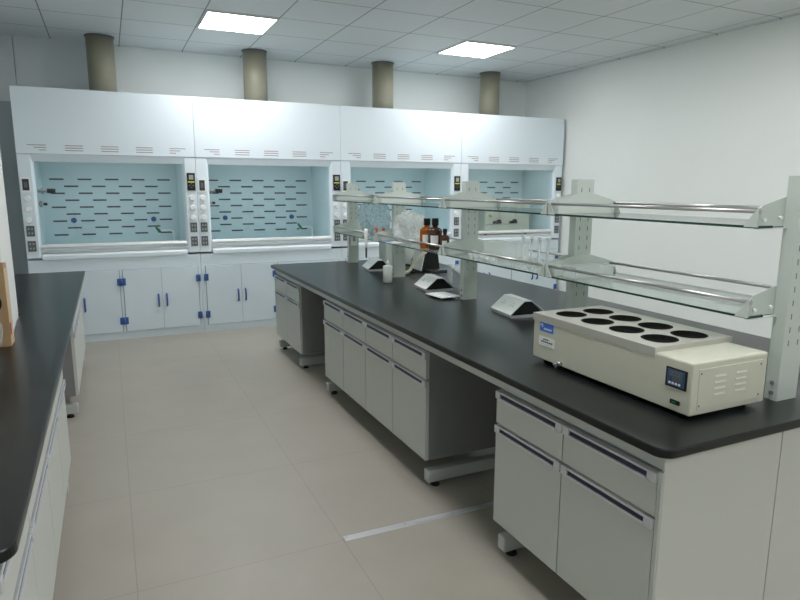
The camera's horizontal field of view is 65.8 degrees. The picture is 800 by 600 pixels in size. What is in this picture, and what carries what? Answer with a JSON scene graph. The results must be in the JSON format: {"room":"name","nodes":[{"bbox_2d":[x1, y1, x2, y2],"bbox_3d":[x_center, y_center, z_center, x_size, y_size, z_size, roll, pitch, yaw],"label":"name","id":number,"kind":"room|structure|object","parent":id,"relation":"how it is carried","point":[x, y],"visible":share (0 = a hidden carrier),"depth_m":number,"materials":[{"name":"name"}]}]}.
{"room":"chemistry laboratory","nodes":[
{"label":"chemistry laboratory","id":0,"kind":"room"},
{"bbox_2d":[0,151,18,333],"bbox_3d":[-2.129,-0.514,2.860,0.515,2.902,0.695,-5,11,-25],"label":"wall pillar","id":1,"kind":"structure","parent":0,"point":[5,244],"depth_m":3.09,"materials":[{"name":"white paint"}]},
{"bbox_2d":[12,37,525,116],"bbox_3d":[-1.143,-1.356,7.515,6.509,2.902,0.100,-5,11,-25],"label":"wall","id":2,"kind":"structure","parent":0,"point":[145,71],"depth_m":7.22,"materials":[{"name":"paint"}]},
{"bbox_2d":[0,34,88,100],"bbox_3d":[-3.491,-1.154,6.366,1.066,2.902,0.025,-5,11,-25],"label":"wall","id":3,"kind":"structure","parent":2,"relation":"attached to","point":[39,62],"depth_m":6.11,"materials":[{"name":"white paint"}]},
{"bbox_2d":[12,36,525,82],"bbox_3d":[-1.113,-2.768,7.204,6.309,0.012,0.020,-5,11,-25],"label":"trim","id":4,"kind":"structure","parent":2,"relation":"attached to","point":[12,36],"depth_m":7.18,"materials":[{"name":"metal"}]},
{"bbox_2d":[53,325,586,599],"bbox_3d":[1.109,0.988,3.037,6.509,0.100,10.752,-5,11,-25],"label":"floor","id":5,"kind":"structure","parent":0,"point":[210,465],"depth_m":2.98,"materials":[{"name":"tile"}]},
{"bbox_2d":[66,355,84,494],"bbox_3d":[-2.034,0.542,3.070,0.676,0.749,4.362,-5,11,-25],"label":"steel underbench","id":6,"kind":"object","parent":5,"relation":"on","point":[71,408],"visible":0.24,"depth_m":3.97,"materials":[{"name":"grey metal"}]},
{"bbox_2d":[0,371,70,599],"bbox_3d":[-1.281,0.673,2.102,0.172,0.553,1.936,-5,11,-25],"label":"base cabinet","id":7,"kind":"object","parent":6,"relation":"attached to","point":[30,574],"visible":0.57,"depth_m":1.97,"materials":[{"name":"grey metal"}]},
{"bbox_2d":[0,271,84,563],"bbox_3d":[-2.013,0.159,3.006,0.742,0.028,4.432,-5,11,-25],"label":"countertop","id":8,"kind":"structure","parent":6,"relation":"on","point":[30,368],"depth_m":2.21,"materials":[{"name":"black stone"}]},
{"bbox_2d":[0,262,14,346],"bbox_3d":[-1.867,0.026,2.632,0.348,0.368,0.093,-5,11,-25],"label":"carton","id":9,"kind":"object","parent":8,"relation":"on","point":[8,339],"visible":1,"depth_m":2.67,"materials":[{"name":"cardboard"}]},
{"bbox_2d":[62,293,85,396],"bbox_3d":[-2.578,0.247,4.429,0.519,0.553,1.374,-5,11,-25],"label":"base cabinet","id":10,"kind":"object","parent":6,"relation":"attached to","point":[72,368],"visible":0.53,"depth_m":3.96,"materials":[{"name":"grey metal"}]},
{"bbox_2d":[9,85,203,342],"bbox_3d":[-2.840,-0.818,6.160,1.497,2.317,0.832,-5,11,-25],"label":"fume hood","id":11,"kind":"object","parent":5,"relation":"on","point":[107,179],"visible":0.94,"depth_m":5.96,"materials":[{"name":"white metal"}]},
{"bbox_2d":[20,177,30,191],"bbox_3d":[-3.310,-1.020,5.468,0.074,0.130,0.015,-5,11,-25],"label":"switch","id":12,"kind":"object","parent":11,"relation":"attached to","point":[25,182],"depth_m":5.46,"materials":[{"name":"black plastic"}]},
{"bbox_2d":[26,226,34,236],"bbox_3d":[-3.312,-0.617,5.543,0.064,0.094,0.010,-5,11,-25],"label":"power socket","id":13,"kind":"object","parent":11,"relation":"attached to","point":[30,230],"depth_m":5.54,"materials":[{"name":"grey plastic"}]},
{"bbox_2d":[27,241,36,251],"bbox_3d":[-3.313,-0.483,5.568,0.064,0.094,0.010,-5,11,-25],"label":"power socket","id":14,"kind":"object","parent":11,"relation":"attached to","point":[31,245],"depth_m":5.57,"materials":[{"name":"grey plastic"}]},
{"bbox_2d":[39,201,47,206],"bbox_3d":[-3.282,-0.882,5.686,0.069,0.056,0.032,-5,11,-25],"label":"tap","id":15,"kind":"object","parent":11,"relation":"on","point":[41,204],"depth_m":5.67,"materials":[{"name":"black metal"}]},
{"bbox_2d":[37,188,55,193],"bbox_3d":[-3.248,-1.002,5.680,0.144,0.056,0.042,-5,11,-25],"label":"tap","id":16,"kind":"object","parent":11,"relation":"on","point":[42,191],"depth_m":5.67,"materials":[{"name":"black metal"}]},
{"bbox_2d":[84,33,116,91],"bbox_3d":[-2.921,-2.272,6.052,0.268,0.582,0.268,-5,11,-25],"label":"duct","id":17,"kind":"object","parent":11,"relation":"on","point":[100,55],"visible":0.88,"depth_m":5.95,"materials":[{"name":"beige metal"}]},
{"bbox_2d":[42,244,182,258],"bbox_3d":[-2.846,-0.501,6.230,1.288,0.068,0.573,-5,11,-25],"label":"countertop","id":18,"kind":"structure","parent":11,"relation":"on","point":[178,244],"depth_m":6.17,"materials":[{"name":"white"}]},
{"bbox_2d":[155,226,174,239],"bbox_3d":[-2.437,-0.669,6.412,0.189,0.201,0.043,-5,11,-25],"label":"water tap","id":19,"kind":"object","parent":11,"relation":"on","point":[156,227],"depth_m":6.40,"materials":[{"name":"green metal"}]},
{"bbox_2d":[190,223,196,231],"bbox_3d":[-2.044,-0.720,6.127,0.064,0.094,0.010,-5,11,-25],"label":"power socket","id":20,"kind":"object","parent":11,"relation":"attached to","point":[193,226],"depth_m":6.12,"materials":[{"name":"grey plastic"}]},
{"bbox_2d":[191,236,197,245],"bbox_3d":[-2.045,-0.586,6.152,0.064,0.094,0.010,-5,11,-25],"label":"power socket","id":21,"kind":"object","parent":11,"relation":"attached to","point":[194,239],"depth_m":6.15,"materials":[{"name":"grey plastic"}]},
{"bbox_2d":[192,97,341,331],"bbox_3d":[-1.481,-0.928,6.786,1.497,2.317,0.832,-5,11,-25],"label":"fume hood","id":22,"kind":"object","parent":5,"relation":"on","point":[268,174],"visible":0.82,"depth_m":6.49,"materials":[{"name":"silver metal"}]},
{"bbox_2d":[198,179,205,191],"bbox_3d":[-1.951,-1.130,6.093,0.074,0.130,0.015,-5,11,-25],"label":"switch","id":23,"kind":"object","parent":22,"relation":"attached to","point":[201,182],"depth_m":6.09,"materials":[{"name":"black plastic"}]},
{"bbox_2d":[201,236,207,245],"bbox_3d":[-1.954,-0.593,6.193,0.064,0.094,0.010,-5,11,-25],"label":"power socket","id":24,"kind":"object","parent":22,"relation":"attached to","point":[204,239],"depth_m":6.19,"materials":[{"name":"grey plastic"}]},
{"bbox_2d":[201,222,207,231],"bbox_3d":[-1.954,-0.727,6.169,0.064,0.094,0.010,-5,11,-25],"label":"power socket","id":25,"kind":"object","parent":22,"relation":"attached to","point":[204,225],"depth_m":6.17,"materials":[{"name":"grey plastic"}]},
{"bbox_2d":[209,188,221,193],"bbox_3d":[-1.889,-1.112,6.305,0.144,0.056,0.042,-5,11,-25],"label":"tap","id":26,"kind":"object","parent":22,"relation":"on","point":[211,191],"depth_m":6.29,"materials":[{"name":"black metal"}]},
{"bbox_2d":[241,48,267,100],"bbox_3d":[-1.562,-2.382,6.677,0.268,0.582,0.268,-5,11,-25],"label":"duct","id":27,"kind":"object","parent":22,"relation":"on","point":[254,59],"visible":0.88,"depth_m":6.57,"materials":[{"name":"grey metal"}]},
{"bbox_2d":[210,240,322,252],"bbox_3d":[-1.488,-0.611,6.855,1.288,0.068,0.573,-5,11,-25],"label":"countertop","id":28,"kind":"structure","parent":22,"relation":"on","point":[296,240],"depth_m":6.77,"materials":[{"name":"white"}]},
{"bbox_2d":[297,223,312,235],"bbox_3d":[-1.078,-0.779,7.037,0.189,0.201,0.043,-5,11,-25],"label":"water tap","id":29,"kind":"object","parent":22,"relation":"on","point":[298,224],"depth_m":7.02,"materials":[{"name":"green metal"}]},
{"bbox_2d":[334,233,339,240],"bbox_3d":[-0.686,-0.696,6.777,0.064,0.094,0.010,-5,11,-25],"label":"power socket","id":30,"kind":"object","parent":22,"relation":"attached to","point":[336,236],"depth_m":6.77,"materials":[{"name":"grey plastic"}]},
{"bbox_2d":[334,220,339,225],"bbox_3d":[-0.685,-0.830,6.753,0.064,0.094,0.010,-5,11,-25],"label":"power socket","id":31,"kind":"object","parent":22,"relation":"attached to","point":[336,222],"depth_m":6.74,"materials":[{"name":"grey plastic"}]},
{"bbox_2d":[339,106,461,266],"bbox_3d":[-0.122,-1.038,7.412,1.497,2.317,0.832,-5,11,-25],"label":"fume hood","id":32,"kind":"object","parent":5,"relation":"on","point":[380,147],"visible":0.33,"depth_m":7.06,"materials":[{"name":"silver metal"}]},
{"bbox_2d":[342,180,348,191],"bbox_3d":[-0.593,-1.240,6.719,0.074,0.130,0.015,-5,11,-25],"label":"switch","id":33,"kind":"object","parent":32,"relation":"attached to","point":[344,188],"depth_m":6.71,"materials":[{"name":"black plastic"}]},
{"bbox_2d":[371,61,393,108],"bbox_3d":[-0.203,-2.492,7.303,0.268,0.582,0.268,-5,11,-25],"label":"duct","id":34,"kind":"object","parent":32,"relation":"on","point":[382,71],"visible":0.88,"depth_m":7.20,"materials":[{"name":"grey metal"}]},
{"bbox_2d":[454,229,458,236],"bbox_3d":[0.673,-0.806,7.403,0.064,0.094,0.010,-5,11,-25],"label":"power socket","id":35,"kind":"object","parent":32,"relation":"attached to","point":[456,231],"depth_m":7.40,"materials":[{"name":"grey plastic"}]},
{"bbox_2d":[454,217,458,224],"bbox_3d":[0.673,-0.940,7.378,0.064,0.094,0.010,-5,11,-25],"label":"power socket","id":36,"kind":"object","parent":32,"relation":"attached to","point":[456,219],"depth_m":7.37,"materials":[{"name":"grey plastic"}]},
{"bbox_2d":[343,501,493,540],"bbox_3d":[0.312,0.965,2.849,1.200,0.008,0.033,-4,11,-24],"label":"floor strip","id":37,"kind":"object","parent":5,"relation":"on","point":[490,504],"visible":0.73,"depth_m":2.74,"materials":[{"name":"silver metal"}]},
{"bbox_2d":[459,113,564,289],"bbox_3d":[1.236,-1.148,8.037,1.497,2.317,0.832,-5,11,-25],"label":"fume hood","id":38,"kind":"object","parent":5,"relation":"on","point":[511,157],"visible":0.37,"depth_m":7.76,"materials":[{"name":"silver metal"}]},
{"bbox_2d":[479,71,500,114],"bbox_3d":[1.147,-2.601,7.924,0.268,0.582,0.268,-5,11,-25],"label":"duct","id":39,"kind":"object","parent":38,"relation":"on","point":[489,80],"visible":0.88,"depth_m":7.82,"materials":[{"name":"grey metal"}]},
{"bbox_2d":[478,203,529,234],"bbox_3d":[1.329,-1.075,8.147,0.690,0.400,0.414,-5,11,-25],"label":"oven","id":40,"kind":"object","parent":38,"relation":"on","point":[488,220],"visible":0.52,"depth_m":7.98,"materials":[{"name":"white metal"}]},
{"bbox_2d":[478,232,531,234],"bbox_3d":[1.230,-0.831,8.106,1.288,0.068,0.573,-5,11,-25],"label":"countertop","id":41,"kind":"structure","parent":38,"relation":"on","point":[531,232],"depth_m":8.21,"materials":[{"name":"white"}]},
{"bbox_2d":[554,226,558,232],"bbox_3d":[2.032,-0.916,8.028,0.064,0.094,0.010,-5,11,-25],"label":"power socket","id":42,"kind":"object","parent":38,"relation":"attached to","point":[556,228],"depth_m":8.02,"materials":[{"name":"grey plastic"}]},
{"bbox_2d":[276,271,799,599],"bbox_3d":[0.425,0.383,3.980,1.381,0.749,4.358,-5,11,-25],"label":"frame","id":43,"kind":"object","parent":5,"relation":"on","point":[782,577],"visible":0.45,"depth_m":2.02,"materials":[{"name":"grey metal"}]},
{"bbox_2d":[274,274,325,353],"bbox_3d":[-0.744,0.081,5.369,0.498,0.553,0.784,-5,11,-25],"label":"base cabinet","id":44,"kind":"object","parent":43,"relation":"attached to","point":[299,310],"visible":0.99,"depth_m":5.01,"materials":[{"name":"grey metal"}]},
{"bbox_2d":[323,299,500,460],"bbox_3d":[0.015,0.373,3.772,0.498,0.553,1.553,-5,11,-25],"label":"base cabinet","id":45,"kind":"object","parent":43,"relation":"attached to","point":[437,407],"visible":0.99,"depth_m":3.16,"materials":[{"name":"grey metal"}]},
{"bbox_2d":[271,260,799,458],"bbox_3d":[0.425,0.001,3.912,1.464,0.028,4.431,-5,11,-25],"label":"countertop","id":46,"kind":"structure","parent":43,"relation":"on","point":[495,344],"depth_m":2.70,"materials":[{"name":"black stone"}]},
{"bbox_2d":[362,257,385,270],"bbox_3d":[-0.197,-0.307,5.273,0.208,0.090,0.235,-3,11,-16],"label":"box","id":47,"kind":"object","parent":46,"relation":"on","point":[374,263],"visible":0.93,"depth_m":5.17,"materials":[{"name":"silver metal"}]},
{"bbox_2d":[383,260,391,282],"bbox_3d":[-0.090,-0.211,4.544,0.070,0.161,0.070,-5,11,-25],"label":"wash bottle","id":48,"kind":"object","parent":46,"relation":"on","point":[387,269],"visible":1,"depth_m":4.52,"materials":[{"name":"white plastic"}]},
{"bbox_2d":[379,242,413,264],"bbox_3d":[-0.003,-0.445,5.500,0.327,0.281,0.184,-5,11,-25],"label":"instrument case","id":49,"kind":"object","parent":46,"relation":"on","point":[385,250],"visible":0.2,"depth_m":5.44,"materials":[{"name":"white plastic"}]},
{"bbox_2d":[412,250,446,273],"bbox_3d":[0.239,-0.382,5.145,0.194,0.284,0.286,-5,11,-25],"label":"titrator","id":50,"kind":"object","parent":46,"relation":"on","point":[428,263],"visible":0.46,"depth_m":5.10,"materials":[{"name":"grey plastic"}]},
{"bbox_2d":[405,251,426,273],"bbox_3d":[0.064,-0.319,4.999,0.413,0.212,0.161,-5,11,-25],"label":"hose","id":51,"kind":"object","parent":50,"relation":"attached to","point":[423,253],"visible":0.38,"depth_m":4.95,"materials":[{"name":"beige"}]},
{"bbox_2d":[414,274,454,291],"bbox_3d":[0.235,-0.122,4.256,0.208,0.090,0.235,-3,11,-17],"label":"power outlet","id":52,"kind":"object","parent":46,"relation":"on","point":[428,282],"visible":1,"depth_m":4.16,"materials":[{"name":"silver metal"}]},
{"bbox_2d":[425,292,459,298],"bbox_3d":[0.273,-0.026,3.935,0.143,0.017,0.194,-6,12,-29],"label":"plate","id":53,"kind":"object","parent":46,"relation":"on","point":[441,295],"visible":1,"depth_m":3.91,"materials":[{"name":"white plastic"}]},
{"bbox_2d":[491,294,543,317],"bbox_3d":[0.651,0.030,3.427,0.208,0.090,0.235,-3,11,-18],"label":"power outlet","id":54,"kind":"object","parent":46,"relation":"on","point":[508,305],"visible":0.96,"depth_m":3.34,"materials":[{"name":"white plastic"}]},
{"bbox_2d":[332,176,799,400],"bbox_3d":[0.416,-0.369,3.848,0.392,0.724,4.176,-4,11,-24],"label":"rack","id":55,"kind":"object","parent":46,"relation":"on","point":[782,300],"visible":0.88,"depth_m":2.84,"materials":[{"name":"grey metal"}]},
{"bbox_2d":[334,200,375,203],"bbox_3d":[-0.223,-0.826,5.201,0.372,0.008,1.010,-4,11,-24],"label":"glass shelf","id":56,"kind":"object","parent":55,"relation":"attached to","point":[348,201],"depth_m":5.27,"materials":[{"name":"teal"}]},
{"bbox_2d":[335,231,377,240],"bbox_3d":[-0.224,-0.547,5.251,0.372,0.008,1.010,-4,11,-24],"label":"glass shelf","id":57,"kind":"object","parent":55,"relation":"attached to","point":[349,233],"depth_m":5.31,"materials":[{"name":"teal"}]},
{"bbox_2d":[364,227,368,257],"bbox_3d":[-0.263,-0.450,4.837,0.037,0.241,0.033,-5,11,-25],"label":"pipette","id":58,"kind":"object","parent":55,"relation":"hanging from","point":[366,234],"visible":1,"depth_m":4.82,"materials":[{"name":"white plastic"}]},
{"bbox_2d":[357,203,390,232],"bbox_3d":[-0.229,-0.713,5.336,0.243,0.284,0.532,-5,11,-25],"label":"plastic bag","id":59,"kind":"object","parent":55,"relation":"on","point":[388,225],"visible":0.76,"depth_m":5.33,"materials":[{"name":"clear plastic"}]},
{"bbox_2d":[382,241,401,243],"bbox_3d":[-0.050,-0.425,4.553,0.102,0.001,0.184,-5,11,-25],"label":"instruction sheet","id":60,"kind":"object","parent":55,"relation":"on","point":[391,242],"visible":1,"depth_m":4.53,"materials":[{"name":"white paper"}]},
{"bbox_2d":[392,210,424,242],"bbox_3d":[0.074,-0.551,4.580,0.257,0.235,0.285,-5,11,-25],"label":"plastic bag","id":61,"kind":"object","parent":55,"relation":"on","point":[407,225],"visible":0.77,"depth_m":4.48,"materials":[{"name":"white plastic"}]},
{"bbox_2d":[378,203,438,207],"bbox_3d":[0.210,-0.654,4.260,0.372,0.008,1.046,-4,11,-24],"label":"glass shelf","id":62,"kind":"object","parent":55,"relation":"attached to","point":[432,205],"depth_m":4.26,"materials":[{"name":"teal"}]},
{"bbox_2d":[378,240,439,254],"bbox_3d":[0.209,-0.376,4.311,0.372,0.008,1.046,-4,11,-24],"label":"glass shelf","id":63,"kind":"object","parent":55,"relation":"attached to","point":[416,246],"depth_m":4.31,"materials":[{"name":"teal"}]},
{"bbox_2d":[420,218,430,247],"bbox_3d":[0.180,-0.446,4.125,0.096,0.196,0.097,-5,11,-25],"label":"bottle","id":64,"kind":"object","parent":55,"relation":"on","point":[427,221],"visible":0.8,"depth_m":4.09,"materials":[{"name":"orange glass"}]},
{"bbox_2d":[428,218,441,249],"bbox_3d":[0.229,-0.432,4.033,0.094,0.201,0.095,-5,11,-25],"label":"bottle","id":65,"kind":"object","parent":55,"relation":"on","point":[434,233],"visible":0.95,"depth_m":4.00,"materials":[{"name":"brown glass"}]},
{"bbox_2d":[440,229,448,244],"bbox_3d":[0.288,-0.388,3.972,0.059,0.138,0.060,-5,11,-25],"label":"bottle","id":66,"kind":"object","parent":55,"relation":"on","point":[444,238],"visible":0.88,"depth_m":3.95,"materials":[{"name":"brown glass"}]},
{"bbox_2d":[444,252,547,276],"bbox_3d":[0.636,-0.206,3.381,0.372,0.008,0.985,-4,11,-24],"label":"glass shelf","id":67,"kind":"object","parent":55,"relation":"attached to","point":[503,263],"depth_m":3.39,"materials":[{"name":"teal"}]},
{"bbox_2d":[445,206,549,214],"bbox_3d":[0.637,-0.484,3.330,0.372,0.008,0.985,-4,11,-24],"label":"glass shelf","id":68,"kind":"object","parent":55,"relation":"attached to","point":[464,208],"depth_m":3.34,"materials":[{"name":"teal"}]},
{"bbox_2d":[485,240,528,259],"bbox_3d":[0.615,-0.293,3.597,0.104,0.087,0.339,-5,11,-25],"label":"clear box","id":69,"kind":"object","parent":55,"relation":"on","point":[485,240],"visible":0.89,"depth_m":3.56,"materials":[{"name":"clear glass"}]},
{"bbox_2d":[570,263,613,266],"bbox_3d":[0.856,-0.132,2.807,0.233,0.053,0.094,-5,11,-25],"label":"clear tray","id":70,"kind":"object","parent":55,"relation":"on","point":[588,263],"visible":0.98,"depth_m":2.82,"materials":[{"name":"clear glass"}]},
{"bbox_2d":[548,271,771,318],"bbox_3d":[1.055,-0.040,2.470,0.372,0.008,1.005,-4,11,-24],"label":"glass shelf","id":71,"kind":"object","parent":55,"relation":"attached to","point":[760,313],"depth_m":2.46,"materials":[{"name":"teal"}]},
{"bbox_2d":[553,212,782,228],"bbox_3d":[1.056,-0.318,2.419,0.372,0.008,1.005,-4,11,-24],"label":"glass shelf","id":72,"kind":"object","parent":55,"relation":"attached to","point":[709,221],"depth_m":2.29,"materials":[{"name":"teal"}]},
{"bbox_2d":[533,305,767,416],"bbox_3d":[0.844,0.194,2.227,0.386,0.196,0.762,-5,11,-25],"label":"bath","id":73,"kind":"object","parent":46,"relation":"on","point":[686,370],"visible":1,"depth_m":2.02,"materials":[{"name":"beige metal"}]},
{"bbox_2d":[553,361,561,367],"bbox_3d":[0.597,0.245,2.350,0.033,0.026,0.020,-5,11,-25],"label":"tap","id":74,"kind":"object","parent":73,"relation":"on","point":[558,363],"depth_m":2.34,"materials":[{"name":"silver metal"}]},
{"bbox_2d":[670,398,679,405],"bbox_3d":[0.834,0.311,1.879,0.005,0.013,0.034,-5,11,-25],"label":"switch","id":75,"kind":"object","parent":73,"relation":"attached to","point":[673,401],"depth_m":1.88,"materials":[{"name":"green plastic"}]},
{"bbox_2d":[493,388,781,599],"bbox_3d":[0.772,0.636,2.193,0.515,0.603,0.802,-5,11,-25],"label":"base cabinet","id":76,"kind":"object","parent":43,"relation":"attached to","point":[613,524],"visible":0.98,"depth_m":1.89,"materials":[{"name":"grey metal"}]},
{"bbox_2d":[0,0,799,81],"bbox_3d":[1.116,-1.966,2.501,6.509,0.100,10.752,-5,11,-25],"label":"ceiling","id":77,"kind":"structure","parent":0,"point":[550,37],"depth_m":5.57,"materials":[{"name":"tile"}]},
{"bbox_2d":[197,10,277,34],"bbox_3d":[-1.448,-2.455,5.482,0.598,0.014,0.598,-5,11,-25],"label":"recessed light","id":78,"kind":"object","parent":77,"relation":"in","point":[211,19],"visible":1,"depth_m":5.44,"materials":[{"name":"white plastic"}]},
{"bbox_2d":[437,40,515,57],"bbox_3d":[0.799,-2.637,6.517,0.598,0.014,0.598,-5,11,-25],"label":"recessed light","id":79,"kind":"object","parent":77,"relation":"in","point":[467,48],"visible":1,"depth_m":6.48,"materials":[{"name":"white plastic"}]},
{"bbox_2d":[525,15,799,338],"bbox_3d":[4.016,-0.724,4.105,0.100,2.902,10.552,-5,11,-25],"label":"wall","id":80,"kind":"structure","parent":0,"point":[715,120],"depth_m":6.26,"materials":[{"name":"paint"}]},
{"bbox_2d":[526,13,799,82],"bbox_3d":[3.969,-2.140,3.813,0.020,0.012,10.532,-5,11,-25],"label":"trim","id":81,"kind":"structure","parent":80,"relation":"attached to","point":[797,14],"depth_m":6.24,"materials":[{"name":"metal"}]},
{"bbox_3d":[-1.790,-0.254,1.432,0.100,2.902,10.552,-5,11,-25],"label":"wall","id":82,"kind":"structure","parent":0,"visible":0},
{"bbox_2d":[0,101,28,273],"bbox_3d":[-3.670,-0.723,5.856,0.249,2.235,0.020,-5,11,-25],"label":"trim","id":83,"kind":"structure","parent":82,"relation":"attached to","point":[7,141],"depth_m":5.80,"materials":[{"name":"grey"}]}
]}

